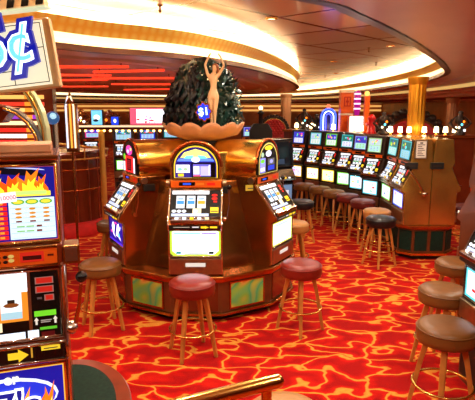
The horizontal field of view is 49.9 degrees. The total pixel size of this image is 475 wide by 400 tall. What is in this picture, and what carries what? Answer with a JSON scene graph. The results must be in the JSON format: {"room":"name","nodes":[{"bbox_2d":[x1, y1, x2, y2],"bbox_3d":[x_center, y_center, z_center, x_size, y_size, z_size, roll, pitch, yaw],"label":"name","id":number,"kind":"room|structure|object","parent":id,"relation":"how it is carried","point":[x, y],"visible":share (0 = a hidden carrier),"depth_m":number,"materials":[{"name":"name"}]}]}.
{"room":"games hall","nodes":[
{"label":"games hall","id":0,"kind":"room"},
{"bbox_2d":[58,59,244,92],"bbox_3d":[-3.025,-3.158,13.790,6.551,0.040,16.363,0,10,0],"label":"ceiling","id":1,"kind":"structure","parent":0,"point":[168,72],"depth_m":10.88,"materials":[{"name":"paint"}]},
{"bbox_2d":[62,79,107,80],"bbox_3d":[-3.800,-2.441,10.280,2.402,0.115,0.040,0,10,2],"label":"tube","id":2,"kind":"object","parent":1,"relation":"hanging from","point":[62,79],"visible":0.42,"depth_m":10.24,"materials":[{"name":"red"}]},
{"bbox_2d":[61,73,111,76],"bbox_3d":[-3.100,-2.144,8.632,1.883,0.115,0.040,-3,11,-17],"label":"tube","id":3,"kind":"object","parent":1,"relation":"hanging from","point":[105,74],"visible":0.44,"depth_m":8.79,"materials":[{"name":"red"}]},
{"bbox_2d":[59,63,128,67],"bbox_3d":[-2.050,-1.833,6.909,1.129,0.115,0.040,-2,10,-13],"label":"tube","id":4,"kind":"object","parent":1,"relation":"hanging from","point":[120,65],"visible":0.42,"depth_m":6.92,"materials":[{"name":"red"}]},
{"bbox_2d":[93,67,164,72],"bbox_3d":[-1.650,-1.980,7.721,1.105,0.115,0.040,1,10,5],"label":"tube","id":5,"kind":"object","parent":1,"relation":"hanging from","point":[157,69],"visible":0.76,"depth_m":7.71,"materials":[{"name":"red"}]},
{"bbox_2d":[92,73,173,78],"bbox_3d":[-1.950,-2.312,9.566,1.521,0.115,0.040,-2,10,-9],"label":"tube","id":6,"kind":"object","parent":1,"relation":"hanging from","point":[97,77],"visible":0.86,"depth_m":9.55,"materials":[{"name":"red plastic"}]},
{"bbox_2d":[111,80,170,84],"bbox_3d":[-1.950,-2.748,11.977,1.978,0.115,0.040,-3,11,-16],"label":"tube","id":7,"kind":"object","parent":1,"relation":"hanging from","point":[115,83],"visible":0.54,"depth_m":11.88,"materials":[{"name":"red"}]},
{"bbox_2d":[57,104,381,140],"bbox_3d":[-2.250,-5.592,33.591,23.500,3.400,0.100,0,10,0],"label":"wall","id":8,"kind":"structure","parent":0,"point":[251,117],"depth_m":33.54,"materials":[{"name":"brown wood"}]},
{"bbox_2d":[57,105,380,106],"bbox_3d":[-2.250,-6.143,33.380,23.300,0.120,0.120,0,10,0],"label":"trim","id":9,"kind":"structure","parent":8,"relation":"attached to","point":[57,105],"depth_m":33.32,"materials":[{"name":"brown"}]},
{"bbox_2d":[57,109,380,110],"bbox_3d":[-2.250,-5.878,33.428,23.300,0.120,0.120,0,10,0],"label":"trim","id":10,"kind":"structure","parent":8,"relation":"attached to","point":[57,109],"depth_m":33.36,"materials":[{"name":"brown"}]},
{"bbox_2d":[48,0,474,98],"bbox_3d":[-2.250,-3.824,15.060,23.500,0.100,37.000,0,10,0],"label":"ceiling","id":11,"kind":"structure","parent":0,"point":[307,36],"depth_m":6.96,"materials":[{"name":"paint"}]},
{"bbox_2d":[3,11,299,80],"bbox_3d":[-3.025,-3.323,13.760,9.971,0.145,19.783,0,10,0],"label":"trim","id":12,"kind":"structure","parent":11,"relation":"attached to","point":[61,23],"depth_m":5.82,"materials":[{"name":"gold metal"}]},
{"bbox_2d":[37,3,282,59],"bbox_3d":[-3.025,-3.451,13.737,9.551,0.165,19.363,0,10,0],"label":"trim","id":13,"kind":"structure","parent":11,"relation":"attached to","point":[55,8],"depth_m":5.87,"materials":[{"name":"white paint"}]},
{"bbox_2d":[53,31,295,80],"bbox_3d":[-3.025,-3.195,13.783,9.791,0.115,19.603,0,10,0],"label":"trim","id":14,"kind":"structure","parent":11,"relation":"attached to","point":[63,37],"depth_m":5.92,"materials":[{"name":"white"}]},
{"bbox_2d":[55,42,298,94],"bbox_3d":[-3.025,-3.109,13.799,9.951,0.060,19.763,0,10,0],"label":"trim","id":15,"kind":"structure","parent":11,"relation":"attached to","point":[60,46],"depth_m":5.86,"materials":[{"name":"brown"}]},
{"bbox_2d":[64,61,440,93],"bbox_3d":[-3.410,-3.614,15.370,15.840,0.145,27.921,0,10,0],"label":"trim","id":16,"kind":"structure","parent":11,"relation":"attached to","point":[434,66],"depth_m":15.59,"materials":[{"name":"gold metal"}]},
{"bbox_2d":[56,0,449,97],"bbox_3d":[-3.410,-3.400,15.409,15.880,0.060,27.961,0,10,0],"label":"trim","id":17,"kind":"structure","parent":11,"relation":"attached to","point":[348,11],"depth_m":4.66,"materials":[{"name":"brown"}]},
{"bbox_2d":[56,68,443,95],"bbox_3d":[-3.410,-3.486,15.393,15.900,0.115,27.981,0,10,0],"label":"trim","id":18,"kind":"structure","parent":17,"relation":"attached to","point":[433,73],"depth_m":23.71,"materials":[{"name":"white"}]},
{"bbox_2d":[297,60,434,89],"bbox_3d":[-3.410,-3.741,15.347,16.080,0.165,28.160,0,10,0],"label":"trim","id":19,"kind":"structure","parent":11,"relation":"attached to","point":[428,63],"depth_m":17.68,"materials":[{"name":"beige ceramic"}]},
{"bbox_2d":[56,86,474,101],"bbox_3d":[-3.410,-3.198,15.445,20.880,0.130,32.959,0,10,0],"label":"ceiling","id":20,"kind":"structure","parent":0,"point":[465,91],"depth_m":20.98,"materials":[{"name":"paint"}]},
{"bbox_2d":[57,99,474,103],"bbox_3d":[-2.250,-3.017,15.206,23.500,0.001,37.000,0,10,0],"label":"ceiling","id":21,"kind":"structure","parent":0,"point":[461,100],"depth_m":31.09,"materials":[{"name":"paint"}]},
{"bbox_2d":[59,141,474,399],"bbox_3d":[-2.250,-0.577,15.646,23.500,0.100,37.000,0,10,0],"label":"floor","id":22,"kind":"structure","parent":0,"point":[363,349],"depth_m":4.88,"materials":[{"name":"carpet"}]},
{"bbox_2d":[0,88,67,282],"bbox_3d":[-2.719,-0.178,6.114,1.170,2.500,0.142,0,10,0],"label":"machine","id":23,"kind":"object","parent":22,"relation":"on","point":[16,130],"depth_m":5.92,"materials":[{"name":"brown paint"}]},
{"bbox_2d":[56,82,474,99],"bbox_3d":[-3.410,-3.296,15.428,17.740,0.070,29.820,0,10,0],"label":"trim","id":24,"kind":"structure","parent":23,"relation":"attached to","point":[472,83],"depth_m":24.96,"materials":[{"name":"brown"}]},
{"bbox_2d":[56,96,474,103],"bbox_3d":[-3.410,-3.099,15.463,21.040,0.070,33.119,0,10,0],"label":"trim","id":25,"kind":"structure","parent":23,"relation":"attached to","point":[471,97],"depth_m":28.78,"materials":[{"name":"brown metal"}]},
{"bbox_2d":[47,111,59,147],"bbox_3d":[-2.111,0.034,5.999,0.145,2.123,0.149,3,11,15],"label":"globe light","id":26,"kind":"object","parent":22,"relation":"on","point":[53,117],"visible":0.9,"depth_m":5.79,"materials":[{"name":"blue glass"}]},
{"bbox_2d":[64,91,79,271],"bbox_3d":[-2.066,-0.181,6.472,0.150,2.377,0.117,0,10,0],"label":"post","id":27,"kind":"object","parent":22,"relation":"on","point":[70,108],"visible":0.88,"depth_m":6.34,"materials":[{"name":"brown metal"}]},
{"bbox_2d":[59,143,107,237],"bbox_3d":[-3.200,-0.333,9.339,1.900,1.660,1.900,0,10,0],"label":"counter","id":28,"kind":"object","parent":22,"relation":"on","point":[87,161],"depth_m":8.81,"materials":[{"name":"brown wood"}]},
{"bbox_2d":[82,130,98,146],"bbox_3d":[-3.669,-1.013,12.994,0.480,1.700,0.490,-3,11,-17],"label":"machine","id":29,"kind":"object","parent":22,"relation":"on","point":[89,138],"visible":0.2,"depth_m":12.78,"materials":[{"name":"metal"}]},
{"bbox_2d":[78,257,124,336],"bbox_3d":[-1.342,0.933,5.040,0.430,0.695,0.430,-6,12,-28],"label":"bar stool","id":30,"kind":"object","parent":22,"relation":"on","point":[96,268],"visible":0.96,"depth_m":4.92,"materials":[{"name":"brown wood"}]},
{"bbox_2d":[72,359,131,399],"bbox_3d":[-1.137,1.419,2.981,1.030,0.470,1.080,-3,11,-18],"label":"bank base","id":31,"kind":"object","parent":22,"relation":"on","point":[92,380],"visible":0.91,"depth_m":3.19,"materials":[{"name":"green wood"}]},
{"bbox_2d":[2,106,42,140],"bbox_3d":[-1.197,0.312,2.997,0.210,1.702,0.071,0,10,0],"label":"support","id":32,"kind":"object","parent":31,"relation":"on","point":[30,124],"visible":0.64,"depth_m":2.84,"materials":[{"name":"gold metal"}]},
{"bbox_2d":[23,91,50,140],"bbox_3d":[-1.167,0.225,3.033,0.174,1.859,0.071,0,10,0],"label":"support","id":33,"kind":"object","parent":31,"relation":"on","point":[35,102],"visible":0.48,"depth_m":2.89,"materials":[{"name":"gold metal"}]},
{"bbox_2d":[0,104,19,122],"bbox_3d":[-1.523,-0.534,3.064,0.398,0.179,0.120,0,10,0],"label":"wedge","id":34,"kind":"object","parent":33,"relation":"attached to","point":[5,117],"visible":0.78,"depth_m":3.02,"materials":[{"name":"brown paint"}]},
{"bbox_2d":[0,141,86,399],"bbox_3d":[-1.139,0.476,2.607,0.711,1.515,0.540,-3,11,-18],"label":"machine","id":35,"kind":"object","parent":31,"relation":"on","point":[36,328],"visible":1,"depth_m":2.43,"materials":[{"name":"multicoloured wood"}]},
{"bbox_2d":[0,12,62,94],"bbox_3d":[-1.226,-0.705,2.533,0.673,0.426,0.095,0,10,0],"label":"sign","id":36,"kind":"object","parent":35,"relation":"attached to","point":[29,61],"visible":1,"depth_m":2.51,"materials":[{"name":"beige"}]},
{"bbox_2d":[0,0,50,15],"bbox_3d":[-1.260,-0.974,2.515,0.664,0.203,0.073,0,10,0],"label":"board","id":37,"kind":"object","parent":36,"relation":"attached to","point":[7,7],"visible":1,"depth_m":2.49,"materials":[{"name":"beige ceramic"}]},
{"bbox_2d":[96,219,108,256],"bbox_3d":[-1.660,0.612,6.817,0.430,0.695,0.430,0,10,0],"label":"bar stool","id":38,"kind":"object","parent":22,"relation":"on","point":[103,225],"visible":0.3,"depth_m":6.69,"materials":[{"name":"brown wood"}]},
{"bbox_2d":[98,130,107,233],"bbox_3d":[-2.309,-0.306,8.795,0.160,1.800,0.160,0,10,0],"label":"brass pole","id":39,"kind":"object","parent":22,"relation":"on","point":[101,137],"visible":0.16,"depth_m":8.72,"materials":[{"name":"gold metal"}]},
{"bbox_2d":[79,124,166,131],"bbox_3d":[-1.869,-1.245,8.814,1.861,0.109,0.630,0,10,0],"label":"canopy","id":40,"kind":"object","parent":39,"relation":"on","point":[122,127],"visible":0.72,"depth_m":8.51,"materials":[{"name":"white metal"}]},
{"bbox_2d":[78,109,90,124],"bbox_3d":[-2.728,-1.453,8.924,0.431,0.270,0.220,0,10,0],"label":"sculpture","id":41,"kind":"object","parent":40,"relation":"on","point":[81,115],"visible":0.7,"depth_m":8.88,"materials":[{"name":"brown metal"}]},
{"bbox_2d":[91,110,103,124],"bbox_3d":[-2.385,-1.405,8.683,0.200,0.260,0.090,0,10,0],"label":"lightbox","id":42,"kind":"object","parent":40,"relation":"on","point":[97,116],"visible":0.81,"depth_m":8.64,"materials":[{"name":"plastic"}]},
{"bbox_2d":[104,110,121,124],"bbox_3d":[-2.237,-1.448,8.925,0.430,0.260,0.220,0,10,0],"label":"sculpture","id":43,"kind":"object","parent":40,"relation":"on","point":[109,113],"visible":0.51,"depth_m":8.87,"materials":[{"name":"brown paint"}]},
{"bbox_2d":[129,107,163,124],"bbox_3d":[-1.519,-1.426,8.689,0.620,0.300,0.112,0,10,0],"label":"sign","id":44,"kind":"object","parent":40,"relation":"on","point":[138,115],"visible":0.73,"depth_m":8.63,"materials":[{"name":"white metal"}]},
{"bbox_2d":[112,130,133,189],"bbox_3d":[-2.709,-0.871,12.209,0.480,1.700,0.490,-3,11,-14],"label":"machine","id":45,"kind":"object","parent":22,"relation":"on","point":[119,137],"visible":0.5,"depth_m":11.99,"materials":[{"name":"metal"}]},
{"bbox_2d":[137,130,157,138],"bbox_3d":[-2.189,-0.925,12.506,0.480,1.700,0.490,-2,10,-11],"label":"machine","id":46,"kind":"object","parent":22,"relation":"on","point":[144,134],"visible":0.02,"depth_m":12.28,"materials":[{"name":"metal"}]},
{"bbox_2d":[162,130,181,139],"bbox_3d":[-1.678,-1.032,13.100,0.480,1.700,0.490,0,10,0],"label":"machine","id":47,"kind":"object","parent":22,"relation":"on","point":[165,135],"visible":0.04,"depth_m":12.87,"materials":[{"name":"metal"}]},
{"bbox_2d":[168,273,217,364],"bbox_3d":[-0.398,1.027,4.516,0.430,0.695,0.430,-5,11,-24],"label":"bar stool","id":48,"kind":"object","parent":22,"relation":"on","point":[192,286],"visible":1,"depth_m":4.38,"materials":[{"name":"red leather"}]},
{"bbox_2d":[107,150,294,318],"bbox_3d":[-0.420,0.228,6.117,2.162,1.700,2.182,0,10,0],"label":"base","id":49,"kind":"object","parent":22,"relation":"on","point":[244,286],"visible":0.34,"depth_m":5.40,"materials":[{"name":"brown wood"}]},
{"bbox_2d":[103,138,186,265],"bbox_3d":[-0.980,-0.023,5.711,0.915,1.347,0.666,-6,12,-29],"label":"machine","id":50,"kind":"object","parent":49,"relation":"on","point":[130,209],"visible":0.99,"depth_m":5.46,"materials":[{"name":"brown metal"}]},
{"bbox_2d":[108,240,123,264],"bbox_3d":[-1.340,0.572,5.640,0.035,0.160,0.520,-6,12,-29],"label":"tray","id":51,"kind":"object","parent":50,"relation":"on","point":[116,250],"depth_m":5.60,"materials":[{"name":"wood"}]},
{"bbox_2d":[166,140,231,274],"bbox_3d":[-0.392,0.031,5.409,0.666,1.347,0.915,0,10,0],"label":"machine","id":52,"kind":"object","parent":49,"relation":"on","point":[195,218],"visible":0.98,"depth_m":5.10,"materials":[{"name":"brown metal"}]},
{"bbox_2d":[169,258,221,273],"bbox_3d":[-0.420,0.667,5.117,0.520,0.160,0.035,0,10,0],"label":"tray","id":53,"kind":"object","parent":52,"relation":"on","point":[176,265],"depth_m":5.11,"materials":[{"name":"wood"}]},
{"bbox_2d":[162,53,244,144],"bbox_3d":[-0.388,-1.092,5.829,0.958,1.040,0.936,0,10,0],"label":"sculpture","id":54,"kind":"object","parent":49,"relation":"on","point":[201,101],"visible":1,"depth_m":5.56,"materials":[{"name":"paint"}]},
{"bbox_2d":[213,138,296,265],"bbox_3d":[0.168,-0.032,5.759,0.915,1.347,0.666,6,12,29],"label":"machine","id":55,"kind":"object","parent":49,"relation":"on","point":[268,210],"visible":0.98,"depth_m":5.47,"materials":[{"name":"brown wood"}]},
{"bbox_2d":[272,240,292,264],"bbox_3d":[0.500,0.572,5.640,0.035,0.160,0.520,6,12,29],"label":"tray","id":56,"kind":"object","parent":55,"relation":"on","point":[280,251],"depth_m":5.59,"materials":[{"name":"wood"}]},
{"bbox_2d":[169,373,283,399],"bbox_3d":[-0.095,1.270,2.084,0.631,1.080,0.120,-5,11,-25],"label":"brass handrail","id":57,"kind":"object","parent":22,"relation":"on","point":[264,385],"visible":1,"depth_m":2.03,"materials":[{"name":"gold metal"}]},
{"bbox_2d":[241,125,251,138],"bbox_3d":[0.347,-1.138,13.690,0.480,1.700,0.490,1,10,6],"label":"machine","id":58,"kind":"object","parent":22,"relation":"on","point":[245,130],"visible":0.08,"depth_m":13.48,"materials":[{"name":"metal"}]},
{"bbox_2d":[249,106,271,138],"bbox_3d":[0.571,-1.216,12.686,0.560,2.210,0.400,0,10,0],"label":"machine","id":59,"kind":"object","parent":22,"relation":"on","point":[260,130],"visible":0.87,"depth_m":12.41,"materials":[{"name":"black"}]},
{"bbox_2d":[263,114,289,137],"bbox_3d":[1.167,-1.784,16.534,1.054,1.961,0.324,0,10,0],"label":"booth","id":60,"kind":"object","parent":22,"relation":"on","point":[277,123],"visible":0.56,"depth_m":16.32,"materials":[{"name":"fabric"}]},
{"bbox_2d":[262,138,295,198],"bbox_3d":[0.703,-0.295,9.240,0.520,1.620,0.550,-7,12,-33],"label":"machine","id":61,"kind":"object","parent":22,"relation":"on","point":[284,145],"visible":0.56,"depth_m":9.08,"materials":[{"name":"black wood"}]},
{"bbox_2d":[253,391,311,399],"bbox_3d":[0.236,1.374,2.592,0.430,0.695,0.430,-9,13,-39],"label":"bar stool","id":62,"kind":"object","parent":22,"relation":"on","point":[277,395],"visible":0.78,"depth_m":2.64,"materials":[{"name":"brown leather"}]},
{"bbox_2d":[280,94,292,128],"bbox_3d":[2.062,-3.128,21.791,0.550,2.740,0.550,0,10,0],"label":"column","id":63,"kind":"structure","parent":22,"relation":"on","point":[285,98],"depth_m":21.48,"materials":[{"name":"brown wood"}]},
{"bbox_2d":[276,258,323,338],"bbox_3d":[0.619,0.938,5.008,0.430,0.695,0.430,-9,13,-39],"label":"bar stool","id":64,"kind":"object","parent":22,"relation":"on","point":[300,270],"visible":1,"depth_m":4.86,"materials":[{"name":"red leather"}]},
{"bbox_2d":[292,219,308,257],"bbox_3d":[0.740,0.621,6.768,0.430,0.695,0.430,0,10,0],"label":"bar stool","id":65,"kind":"object","parent":22,"relation":"on","point":[300,227],"visible":0.41,"depth_m":6.63,"materials":[{"name":"brown leather"}]},
{"bbox_2d":[292,129,310,198],"bbox_3d":[1.374,-0.656,11.017,0.390,1.700,0.490,10,14,44],"label":"machine","id":66,"kind":"object","parent":22,"relation":"on","point":[300,137],"visible":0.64,"depth_m":10.81,"materials":[{"name":"metal"}]},
{"bbox_2d":[292,199,314,244],"bbox_3d":[1.039,0.337,8.341,0.430,0.695,0.430,-4,11,-23],"label":"bar stool","id":67,"kind":"object","parent":22,"relation":"on","point":[302,204],"visible":0.65,"depth_m":8.19,"materials":[{"name":"black leather"}]},
{"bbox_2d":[294,182,314,218],"bbox_3d":[1.329,0.006,10.178,0.430,0.695,0.430,-3,11,-17],"label":"bar stool","id":68,"kind":"object","parent":22,"relation":"on","point":[302,186],"visible":0.61,"depth_m":10.03,"materials":[{"name":"brown leather"}]},
{"bbox_2d":[304,130,324,213],"bbox_3d":[1.675,-0.584,10.618,0.490,1.700,0.390,-10,14,-43],"label":"machine","id":69,"kind":"object","parent":22,"relation":"on","point":[316,137],"visible":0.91,"depth_m":10.46,"materials":[{"name":"metal"}]},
{"bbox_2d":[305,180,319,185],"bbox_3d":[1.539,-0.330,10.532,0.025,0.150,0.370,-10,14,-43],"label":"tray","id":70,"kind":"object","parent":69,"relation":"on","point":[316,182],"depth_m":10.47,"materials":[{"name":"metal"}]},
{"bbox_2d":[307,185,330,224],"bbox_3d":[1.570,0.080,9.765,0.430,0.695,0.430,8,13,38],"label":"bar stool","id":71,"kind":"object","parent":22,"relation":"on","point":[317,190],"visible":0.8,"depth_m":9.62,"materials":[{"name":"brown wood"}]},
{"bbox_2d":[319,131,342,217],"bbox_3d":[1.930,-0.517,10.247,0.490,1.700,0.390,-9,14,-41],"label":"machine","id":72,"kind":"object","parent":22,"relation":"on","point":[331,138],"visible":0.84,"depth_m":10.10,"materials":[{"name":"metal"}]},
{"bbox_2d":[320,182,334,188],"bbox_3d":[1.791,-0.264,10.165,0.025,0.150,0.370,-9,14,-41],"label":"tray","id":73,"kind":"object","parent":72,"relation":"on","point":[330,184],"depth_m":10.11,"materials":[{"name":"metal"}]},
{"bbox_2d":[320,189,345,229],"bbox_3d":[1.758,0.155,9.351,0.430,0.695,0.430,-7,12,-34],"label":"bar stool","id":74,"kind":"object","parent":22,"relation":"on","point":[327,193],"visible":0.9,"depth_m":9.19,"materials":[{"name":"brown wood"}]},
{"bbox_2d":[334,132,358,221],"bbox_3d":[2.157,-0.443,9.834,0.490,1.700,0.390,-9,13,-40],"label":"machine","id":75,"kind":"object","parent":22,"relation":"on","point":[346,138],"visible":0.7,"depth_m":9.72,"materials":[{"name":"metal"}]},
{"bbox_2d":[335,185,347,192],"bbox_3d":[2.015,-0.190,9.756,0.025,0.150,0.370,-9,13,-40],"label":"tray","id":76,"kind":"object","parent":75,"relation":"on","point":[343,187],"depth_m":9.74,"materials":[{"name":"metal"}]},
{"bbox_2d":[333,193,359,232],"bbox_3d":[1.919,0.233,8.919,0.430,0.695,0.430,10,14,43],"label":"bar stool","id":77,"kind":"object","parent":22,"relation":"on","point":[345,198],"visible":0.84,"depth_m":8.79,"materials":[{"name":"red leather"}]},
{"bbox_2d":[347,198,375,243],"bbox_3d":[2.049,0.329,8.386,0.430,0.695,0.430,-3,11,-17],"label":"bar stool","id":78,"kind":"object","parent":22,"relation":"on","point":[361,204],"visible":0.85,"depth_m":8.24,"materials":[{"name":"red leather"}]},
{"bbox_2d":[347,133,378,227],"bbox_3d":[2.293,-0.353,9.334,0.490,1.700,0.390,-8,13,-38],"label":"machine","id":79,"kind":"object","parent":22,"relation":"on","point":[358,158],"visible":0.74,"depth_m":9.21,"materials":[{"name":"metal"}]},
{"bbox_2d":[347,189,360,195],"bbox_3d":[2.147,-0.101,9.260,0.025,0.150,0.370,-8,13,-38],"label":"tray","id":80,"kind":"object","parent":79,"relation":"on","point":[357,191],"depth_m":9.25,"materials":[{"name":"wood"}]},
{"bbox_2d":[360,135,389,237],"bbox_3d":[2.384,-0.243,8.725,0.490,1.700,0.390,-8,13,-36],"label":"machine","id":81,"kind":"object","parent":22,"relation":"on","point":[376,160],"visible":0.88,"depth_m":8.55,"materials":[{"name":"metal"}]},
{"bbox_2d":[360,195,378,205],"bbox_3d":[2.234,0.009,8.655,0.025,0.150,0.370,-8,13,-36],"label":"tray","id":82,"kind":"object","parent":81,"relation":"on","point":[375,197],"depth_m":8.57,"materials":[{"name":"leather"}]},
{"bbox_2d":[359,207,390,257],"bbox_3d":[2.063,0.470,7.603,0.430,0.695,0.430,-2,10,-11],"label":"bar stool","id":83,"kind":"object","parent":22,"relation":"on","point":[371,210],"visible":0.7,"depth_m":7.49,"materials":[{"name":"brown leather"}]},
{"bbox_2d":[282,129,474,224],"bbox_3d":[2.475,-0.544,10.478,4.257,1.670,1.182,9,13,40],"label":"wall","id":84,"kind":"structure","parent":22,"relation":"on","point":[463,144],"depth_m":9.39,"materials":[{"name":"brown wood"}]},
{"bbox_2d":[295,108,312,129],"bbox_3d":[1.519,-1.841,11.608,0.435,0.480,0.220,0,10,0],"label":"sculpture","id":85,"kind":"object","parent":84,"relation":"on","point":[304,116],"visible":0.93,"depth_m":11.57,"materials":[{"name":"metal"}]},
{"bbox_2d":[307,114,318,129],"bbox_3d":[1.740,-1.720,11.274,0.434,0.360,0.220,0,10,0],"label":"sculpture","id":86,"kind":"object","parent":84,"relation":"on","point":[315,120],"visible":0.68,"depth_m":11.23,"materials":[{"name":"metal"}]},
{"bbox_2d":[319,104,336,129],"bbox_3d":[1.965,-1.794,11.037,0.368,0.550,0.100,0,10,0],"label":"arch","id":87,"kind":"object","parent":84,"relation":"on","point":[328,116],"visible":0.95,"depth_m":11.02,"materials":[{"name":"blue"}]},
{"bbox_2d":[338,90,354,131],"bbox_3d":[2.272,-1.869,10.696,0.280,0.860,0.244,0,10,0],"label":"tower","id":88,"kind":"object","parent":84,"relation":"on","point":[346,97],"visible":0.91,"depth_m":10.59,"materials":[{"name":"laminate"}]},
{"bbox_2d":[347,115,362,131],"bbox_3d":[2.453,-1.552,10.403,0.400,0.340,0.153,0,10,0],"label":"sign","id":89,"kind":"object","parent":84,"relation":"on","point":[357,120],"visible":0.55,"depth_m":10.33,"materials":[{"name":"white plastic"}]},
{"bbox_2d":[354,91,360,114],"bbox_3d":[2.474,-1.835,10.562,0.144,0.840,0.144,0,10,0],"label":"light","id":90,"kind":"object","parent":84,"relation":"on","point":[357,95],"visible":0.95,"depth_m":10.48,"materials":[{"name":"purple"}]},
{"bbox_2d":[363,91,369,132],"bbox_3d":[2.559,-1.746,10.121,0.100,0.820,0.100,0,10,0],"label":"post","id":91,"kind":"object","parent":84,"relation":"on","point":[366,110],"visible":0.9,"depth_m":10.07,"materials":[{"name":"laminate"}]},
{"bbox_2d":[366,114,377,133],"bbox_3d":[2.602,-1.476,9.895,0.200,0.370,0.200,10,14,43],"label":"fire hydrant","id":92,"kind":"object","parent":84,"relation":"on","point":[371,128],"visible":0.93,"depth_m":9.84,"materials":[{"name":"red"}]},
{"bbox_2d":[372,112,394,134],"bbox_3d":[2.754,-1.451,9.615,0.435,0.420,0.220,0,10,0],"label":"sculpture","id":93,"kind":"object","parent":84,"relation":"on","point":[383,120],"visible":0.98,"depth_m":9.58,"materials":[{"name":"metal"}]},
{"bbox_2d":[448,111,471,134],"bbox_3d":[4.064,-1.408,9.318,0.435,0.440,0.220,0,10,0],"label":"sculpture","id":94,"kind":"object","parent":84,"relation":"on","point":[460,119],"visible":1,"depth_m":9.29,"materials":[{"name":"metal"}]},
{"bbox_2d":[361,214,395,269],"bbox_3d":[1.976,0.564,7.082,0.430,0.695,0.430,-6,12,-28],"label":"bar stool","id":95,"kind":"object","parent":22,"relation":"on","point":[378,221],"visible":1,"depth_m":6.92,"materials":[{"name":"black leather"}]},
{"bbox_2d":[375,108,448,134],"bbox_3d":[4.568,-1.350,13.538,2.276,2.170,0.375,0,10,0],"label":"booth","id":96,"kind":"object","parent":22,"relation":"on","point":[400,117],"visible":0.13,"depth_m":13.37,"materials":[{"name":"metal"}]},
{"bbox_2d":[406,76,428,134],"bbox_3d":[3.420,-0.978,9.883,0.400,2.735,0.400,0,10,0],"label":"column","id":97,"kind":"structure","parent":22,"relation":"on","point":[417,85],"depth_m":9.62,"materials":[{"name":"gold metal"}]},
{"bbox_2d":[381,220,454,258],"bbox_3d":[2.750,0.506,7.956,0.840,0.500,1.300,0,10,0],"label":"bank base","id":98,"kind":"object","parent":22,"relation":"on","point":[410,241],"visible":0.69,"depth_m":7.36,"materials":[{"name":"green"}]},
{"bbox_2d":[378,135,414,215],"bbox_3d":[2.527,-0.401,8.108,0.435,1.230,0.560,0,10,0],"label":"machine","id":99,"kind":"object","parent":98,"relation":"on","point":[394,146],"visible":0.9,"depth_m":8.02,"materials":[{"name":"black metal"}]},
{"bbox_2d":[379,198,390,209],"bbox_3d":[2.368,0.091,8.196,0.025,0.150,0.540,0,10,0],"label":"tray","id":100,"kind":"object","parent":99,"relation":"on","point":[384,203],"depth_m":8.17,"materials":[{"name":"wood"}]},
{"bbox_2d":[390,137,432,224],"bbox_3d":[2.527,-0.282,7.449,0.435,1.230,0.658,0,10,0],"label":"machine","id":101,"kind":"object","parent":98,"relation":"on","point":[410,205],"visible":0.98,"depth_m":7.28,"materials":[{"name":"gold metal"}]},
{"bbox_2d":[391,205,402,221],"bbox_3d":[2.368,0.201,7.586,0.025,0.150,0.540,0,10,0],"label":"tray","id":102,"kind":"object","parent":101,"relation":"on","point":[396,211],"depth_m":7.54,"materials":[{"name":"wood"}]},
{"bbox_2d":[414,140,427,158],"bbox_3d":[2.564,-0.706,7.125,0.170,0.260,0.026,0,10,0],"label":"framed notice","id":103,"kind":"object","parent":101,"relation":"attached to","point":[420,152],"visible":1,"depth_m":7.11,"materials":[{"name":"paper"}]},
{"bbox_2d":[423,137,460,224],"bbox_3d":[2.973,-0.291,7.497,0.435,1.230,0.560,0,10,0],"label":"machine","id":104,"kind":"object","parent":98,"relation":"on","point":[445,187],"visible":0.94,"depth_m":7.24,"materials":[{"name":"gold metal"}]},
{"bbox_2d":[430,163,443,168],"bbox_3d":[2.805,-0.479,7.162,0.180,0.090,0.033,0,10,0],"label":"box","id":105,"kind":"object","parent":104,"relation":"attached to","point":[433,165],"visible":1,"depth_m":7.15,"materials":[{"name":"black"}]},
{"bbox_2d":[409,281,462,361],"bbox_3d":[1.723,1.063,4.317,0.430,0.695,0.430,-7,12,-34],"label":"bar stool","id":106,"kind":"object","parent":22,"relation":"on","point":[443,295],"visible":0.55,"depth_m":4.18,"materials":[{"name":"brown leather"}]},
{"bbox_2d":[407,314,474,399],"bbox_3d":[1.456,1.192,3.604,0.430,0.695,0.430,-4,11,-20],"label":"bar stool","id":107,"kind":"object","parent":22,"relation":"on","point":[444,333],"visible":1,"depth_m":3.47,"materials":[{"name":"brown leather"}]},
{"bbox_2d":[429,256,464,316],"bbox_3d":[2.157,0.927,5.073,0.430,0.695,0.430,-2,10,-11],"label":"bar stool","id":108,"kind":"object","parent":22,"relation":"on","point":[453,267],"visible":0.47,"depth_m":4.92,"materials":[{"name":"brown leather"}]},
{"bbox_2d":[445,98,459,134],"bbox_3d":[6.221,-1.733,14.930,0.400,2.430,0.400,0,10,0],"label":"column","id":109,"kind":"structure","parent":22,"relation":"on","point":[452,103],"depth_m":14.67,"materials":[{"name":"brown"}]},
{"bbox_2d":[457,155,474,285],"bbox_3d":[2.727,0.355,5.412,0.560,1.700,0.570,-6,12,-29],"label":"machine","id":110,"kind":"object","parent":22,"relation":"on","point":[466,215],"visible":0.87,"depth_m":5.36,"materials":[{"name":"brown wood"}]},
{"bbox_2d":[458,230,474,386],"bbox_3d":[2.015,0.653,3.759,0.570,1.700,0.560,-1,10,-3],"label":"machine","id":111,"kind":"object","parent":22,"relation":"on","point":[467,255],"visible":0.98,"depth_m":3.91,"materials":[{"name":"wood"}]},
{"bbox_2d":[459,297,474,325],"bbox_3d":[1.788,0.887,3.787,0.025,0.150,0.540,-1,10,-3],"label":"tray","id":112,"kind":"object","parent":111,"relation":"on","point":[466,307],"depth_m":3.93,"materials":[{"name":"wood"}]},
{"bbox_2d":[382,101,474,159],"bbox_3d":[9.550,-2.299,15.335,0.100,3.400,37.000,0,10,0],"label":"wall","id":113,"kind":"structure","parent":0,"point":[438,109],"depth_m":23.52,"materials":[{"name":"brown wood"}]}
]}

